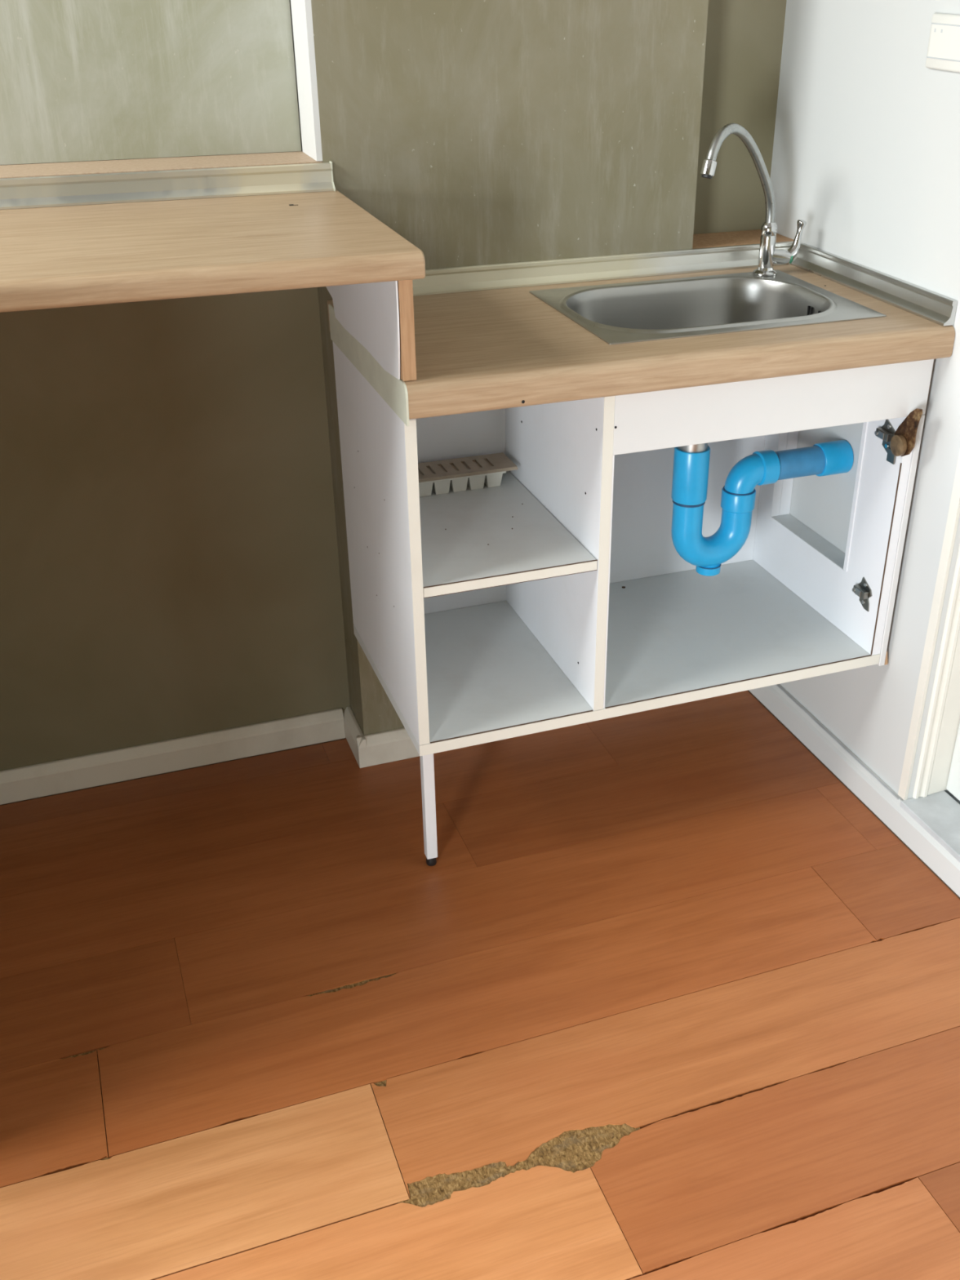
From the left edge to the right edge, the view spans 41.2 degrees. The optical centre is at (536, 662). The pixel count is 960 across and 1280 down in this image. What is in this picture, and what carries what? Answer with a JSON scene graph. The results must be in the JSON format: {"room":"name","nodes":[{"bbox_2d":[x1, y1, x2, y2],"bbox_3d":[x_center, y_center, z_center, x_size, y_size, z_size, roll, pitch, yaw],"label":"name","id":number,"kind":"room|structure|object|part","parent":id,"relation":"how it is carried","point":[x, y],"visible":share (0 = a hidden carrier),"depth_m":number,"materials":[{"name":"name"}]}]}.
{"room":"damaged room","nodes":[
{"label":"damaged room","id":0,"kind":"room"},
{"bbox_2d":[0,0,786,771],"bbox_3d":[-0.717,-0.845,1.645,2.623,2.460,0.100,-10,31,-18],"label":"wall","id":1,"kind":"structure","parent":0,"point":[170,569],"depth_m":2.00,"materials":[{"name":"grey paint"}]},
{"bbox_2d":[0,0,301,164],"bbox_3d":[-1.079,-1.206,1.215,1.601,1.412,0.004,-10,31,-18],"label":"wall panel","id":2,"kind":"object","parent":1,"relation":"attached to","point":[81,80],"visible":1,"depth_m":1.70,"materials":[{"name":"grey paint"}]},
{"bbox_2d":[0,707,345,805],"bbox_3d":[-0.661,0.167,2.177,0.674,0.057,0.016,-10,31,-18],"label":"baseboard","id":3,"kind":"structure","parent":1,"relation":"attached to","point":[44,780],"depth_m":2.18,"materials":[{"name":"white wood"}]},
{"bbox_2d":[289,0,322,161],"bbox_3d":[-0.308,-1.318,1.424,0.008,1.412,0.093,-10,31,-18],"label":"trim","id":4,"kind":"structure","parent":1,"relation":"attached to","point":[301,10],"depth_m":1.71,"materials":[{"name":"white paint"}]},
{"bbox_2d":[342,706,366,762],"bbox_3d":[-0.321,0.131,2.244,0.015,0.057,0.117,-10,31,-18],"label":"baseboard","id":5,"kind":"structure","parent":1,"relation":"attached to","point":[353,730],"depth_m":2.23,"materials":[{"name":"white wood"}]},
{"bbox_2d":[0,690,959,1279],"bbox_3d":[-0.178,0.945,0.934,2.573,0.060,3.299,-10,31,-18],"label":"floor","id":6,"kind":"structure","parent":0,"point":[660,997],"depth_m":1.70,"materials":[{"name":"brown wood"}]},
{"bbox_2d":[332,341,934,866],"bbox_3d":[0.135,-0.115,1.976,0.771,0.755,0.413,-10,31,-18],"label":"base cabinet","id":7,"kind":"object","parent":6,"relation":"on","point":[560,593],"visible":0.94,"depth_m":1.89,"materials":[{"name":"white laminate"}]},
{"bbox_3d":[-0.222,-0.180,1.801,0.015,0.472,0.381,-10,31,-18],"label":"panel","id":8,"kind":"part","parent":7,"relation":"part of","materials":[{"name":"white plastic"}]},
{"bbox_3d":[-0.164,0.192,1.914,0.017,0.248,0.017,-10,31,-18],"label":"leg","id":9,"kind":"part","parent":7,"relation":"part of","materials":[{"name":"white plastic"}]},
{"bbox_2d":[418,471,506,497],"bbox_3d":[-0.137,-0.278,1.942,0.174,0.026,0.052,-10,31,-18],"label":"tray","id":10,"kind":"object","parent":7,"relation":"on","point":[493,479],"visible":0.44,"depth_m":1.93,"materials":[{"name":"white plastic"}]},
{"bbox_2d":[417,452,518,482],"bbox_3d":[-0.138,-0.294,1.938,0.208,0.005,0.067,-10,31,-18],"label":"lid","id":11,"kind":"object","parent":10,"relation":"on","point":[497,462],"visible":0.63,"depth_m":1.94,"materials":[{"name":"beige plastic"}]},
{"bbox_2d":[419,471,596,591],"bbox_3d":[-0.100,-0.198,1.843,0.245,0.014,0.373,-10,31,-18],"label":"shelf","id":12,"kind":"object","parent":7,"relation":"attached to","point":[508,533],"depth_m":1.78,"materials":[{"name":"white laminate"}]},
{"bbox_3d":[0.054,-0.330,2.068,0.719,0.472,0.006,-10,31,-18],"label":"panel","id":13,"kind":"part","parent":7,"relation":"part of","materials":[{"name":"white plastic"}]},
{"bbox_2d":[327,240,957,426],"bbox_3d":[0.133,-0.479,1.780,0.774,0.083,0.421,-10,31,-18],"label":"countertop","id":14,"kind":"structure","parent":7,"relation":"on","point":[483,350],"depth_m":1.69,"materials":[{"name":"brown wood"}]},
{"bbox_2d":[0,160,425,381],"bbox_3d":[-0.587,-0.431,1.487,0.826,0.195,0.429,-10,31,-18],"label":"countertop","id":15,"kind":"structure","parent":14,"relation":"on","point":[51,257],"depth_m":1.48,"materials":[{"name":"brown wood"}]},
{"bbox_3d":[-0.657,-0.596,1.615,0.811,0.036,0.018,-10,31,-18],"label":"backsplash strip","id":16,"kind":"part","parent":15,"relation":"part of","materials":[{"name":"silver metal"}]},
{"bbox_3d":[-0.208,-0.460,1.603,0.016,0.120,0.334,-10,31,-18],"label":"support panel","id":17,"kind":"part","parent":15,"relation":"part of","materials":[{"name":"brown wood"}]},
{"bbox_3d":[0.071,-0.597,1.935,0.752,0.032,0.016,-10,31,-18],"label":"backsplash strip","id":18,"kind":"part","parent":14,"relation":"part of","materials":[{"name":"silver metal"}]},
{"bbox_2d":[528,270,886,344],"bbox_3d":[0.236,-0.459,1.854,0.420,0.134,0.297,-10,31,-18],"label":"sink","id":19,"kind":"object","parent":14,"relation":"in","point":[615,313],"visible":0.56,"depth_m":1.91,"materials":[{"name":"grey metal"}]},
{"bbox_3d":[0.230,-0.457,1.851,0.371,0.132,0.239,-10,31,-18],"label":"bowl","id":20,"kind":"part","parent":19,"relation":"part of","materials":[{"name":"silver metal"}]},
{"bbox_2d":[671,440,853,576],"bbox_3d":[0.349,-0.288,1.991,0.301,0.296,0.054,-10,31,-18],"label":"drain pipe","id":21,"kind":"object","parent":19,"relation":"attached to","point":[691,462],"visible":0.94,"depth_m":1.98,"materials":[{"name":"blue plastic"}]},
{"bbox_2d":[671,445,710,505],"bbox_3d":[0.234,-0.288,1.941,0.054,0.083,0.054,-10,31,-18],"label":"socket","id":22,"kind":"object","parent":21,"relation":"attached to","point":[691,463],"depth_m":1.92,"materials":[{"name":"blue plastic"}]},
{"bbox_2d":[720,487,755,513],"bbox_3d":[0.315,-0.257,1.994,0.053,0.030,0.053,-10,31,-18],"label":"socket","id":23,"kind":"object","parent":21,"relation":"attached to","point":[733,500],"depth_m":1.97,"materials":[{"name":"blue plastic"}]},
{"bbox_2d":[751,449,780,485],"bbox_3d":[0.354,-0.304,1.985,0.028,0.053,0.053,-10,31,-18],"label":"socket","id":24,"kind":"object","parent":21,"relation":"attached to","point":[766,463],"depth_m":1.96,"materials":[{"name":"blue plastic"}]},
{"bbox_2d":[812,440,853,476],"bbox_3d":[0.467,-0.324,2.022,0.050,0.052,0.052,-10,31,-18],"label":"socket","id":25,"kind":"object","parent":21,"relation":"attached to","point":[833,457],"depth_m":2.00,"materials":[{"name":"blue plastic"}]},
{"bbox_2d":[700,123,806,275],"bbox_3d":[0.313,-0.684,1.891,0.231,0.227,0.049,-22,36,-33],"label":"tap","id":26,"kind":"object","parent":14,"relation":"on","point":[769,255],"visible":1,"depth_m":1.93,"materials":[{"name":"silver metal"}]},
{"bbox_3d":[0.301,-0.706,1.861,0.014,0.159,0.176,26,38,37],"label":"spout","id":27,"kind":"part","parent":26,"relation":"part of","materials":[{"name":"silver metal"}]},
{"bbox_3d":[0.376,-0.629,1.975,0.031,0.023,0.022,-1,30,-3],"label":"valve stem","id":28,"kind":"part","parent":26,"relation":"part of","materials":[{"name":"silver metal"}]},
{"bbox_3d":[0.398,-0.650,1.967,0.036,0.062,0.019,-10,31,-18],"label":"lever","id":29,"kind":"part","parent":26,"relation":"part of","materials":[{"name":"silver metal"}]},
{"bbox_3d":[0.488,-0.564,1.882,0.016,0.032,0.397,-10,31,-18],"label":"backsplash strip","id":30,"kind":"part","parent":14,"relation":"part of","materials":[{"name":"silver metal"}]},
{"bbox_3d":[0.322,-0.351,1.716,0.484,0.085,0.016,-10,31,-18],"label":"apron rail","id":31,"kind":"part","parent":7,"relation":"part of","materials":[{"name":"white paint"}]},
{"bbox_3d":[0.465,-0.305,2.029,0.016,0.472,0.375,-10,31,-18],"label":"panel","id":32,"kind":"part","parent":7,"relation":"part of","materials":[{"name":"white plastic"}]},
{"bbox_3d":[0.498,-0.108,1.975,0.001,0.010,0.014,-10,31,-18],"label":"arm plate","id":33,"kind":"part","parent":7,"relation":"part of","materials":[{"name":"silver metal"}]},
{"bbox_3d":[0.502,-0.109,1.977,0.009,0.012,0.030,-10,31,-18],"label":"hinge arm","id":34,"kind":"part","parent":7,"relation":"part of","materials":[{"name":"metal"}]},
{"bbox_3d":[0.499,-0.330,1.849,0.001,0.010,0.014,-10,31,-18],"label":"arm plate","id":35,"kind":"part","parent":7,"relation":"part of","materials":[{"name":"silver metal"}]},
{"bbox_3d":[0.504,-0.331,1.851,0.009,0.012,0.030,-10,31,-18],"label":"hinge arm","id":36,"kind":"part","parent":7,"relation":"part of","materials":[{"name":"metal"}]},
{"bbox_2d":[889,434,906,456],"bbox_3d":[0.518,-0.310,1.818,0.013,0.030,0.030,-10,31,-18],"label":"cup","id":37,"kind":"object","parent":7,"relation":"on","point":[898,444],"depth_m":1.81,"materials":[{"name":"brown wood"}]},
{"bbox_2d":[900,790,959,862],"bbox_3d":[0.760,0.405,1.733,0.084,0.020,0.787,-10,31,-18],"label":"sill","id":38,"kind":"structure","parent":6,"relation":"on","point":[938,813],"depth_m":2.00,"materials":[{"name":"white stone"}]},
{"bbox_2d":[311,0,708,735],"bbox_3d":[-0.041,-0.937,1.765,0.574,2.410,0.102,-10,31,-18],"label":"wall column","id":39,"kind":"structure","parent":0,"point":[478,132],"depth_m":1.81,"materials":[{"name":"grey paint"}]},
{"bbox_2d":[355,727,419,768],"bbox_3d":[0.049,0.090,2.321,0.769,0.057,0.015,-10,31,-18],"label":"baseboard","id":40,"kind":"structure","parent":39,"relation":"attached to","point":[393,745],"depth_m":2.21,"materials":[{"name":"white wood"}]},
{"bbox_2d":[770,0,959,804],"bbox_3d":[1.026,-0.291,0.695,0.150,2.460,3.199,-10,31,-18],"label":"wall","id":41,"kind":"structure","parent":0,"point":[866,152],"depth_m":1.88,"materials":[{"name":"white paint"}]},
{"bbox_2d":[747,684,959,898],"bbox_3d":[0.944,0.719,1.226,0.017,0.058,2.981,-10,31,-18],"label":"baseboard","id":42,"kind":"structure","parent":41,"relation":"attached to","point":[859,779],"depth_m":2.13,"materials":[{"name":"white paint"}]},
{"bbox_2d":[897,450,959,799],"bbox_3d":[0.661,-0.631,1.590,0.154,1.919,0.024,-10,31,-18],"label":"door frame","id":43,"kind":"structure","parent":41,"relation":"attached to","point":[943,720],"depth_m":1.95,"materials":[{"name":"beige paint"}]},
{"bbox_2d":[925,13,959,72],"bbox_3d":[0.537,-0.790,1.627,0.008,0.065,0.116,-10,31,-18],"label":"wall socket","id":44,"kind":"object","parent":41,"relation":"attached to","point":[944,46],"visible":1,"depth_m":1.64,"materials":[{"name":"white plastic"}]},
{"bbox_2d":[946,721,959,800],"bbox_3d":[0.821,-0.445,1.273,0.034,1.906,0.783,-10,31,-18],"label":"door","id":45,"kind":"structure","parent":41,"relation":"in","point":[953,780],"depth_m":2.02,"materials":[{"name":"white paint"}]},
{"bbox_3d":[0.310,-0.313,2.277,0.189,0.824,0.102,-10,31,-18],"label":"wall","id":46,"kind":"structure","parent":0,"visible":0},
{"bbox_2d":[692,229,793,248],"bbox_3d":[0.314,-0.679,2.068,0.188,0.018,0.103,-10,31,-18],"label":"sill","id":47,"kind":"structure","parent":46,"relation":"on","point":[745,237],"depth_m":2.06,"materials":[{"name":"brown wood"}]},
{"bbox_3d":[-0.882,0.032,1.549,0.075,0.930,0.754,-10,31,-18],"label":"wall partition","id":48,"kind":"structure","parent":0,"visible":0},
{"bbox_2d":[0,151,322,178],"bbox_3d":[-0.670,-0.612,1.675,0.769,0.067,0.102,-10,31,-18],"label":"sill","id":49,"kind":"structure","parent":48,"relation":"on","point":[84,167],"depth_m":1.70,"materials":[{"name":"brown wood"}]}
]}

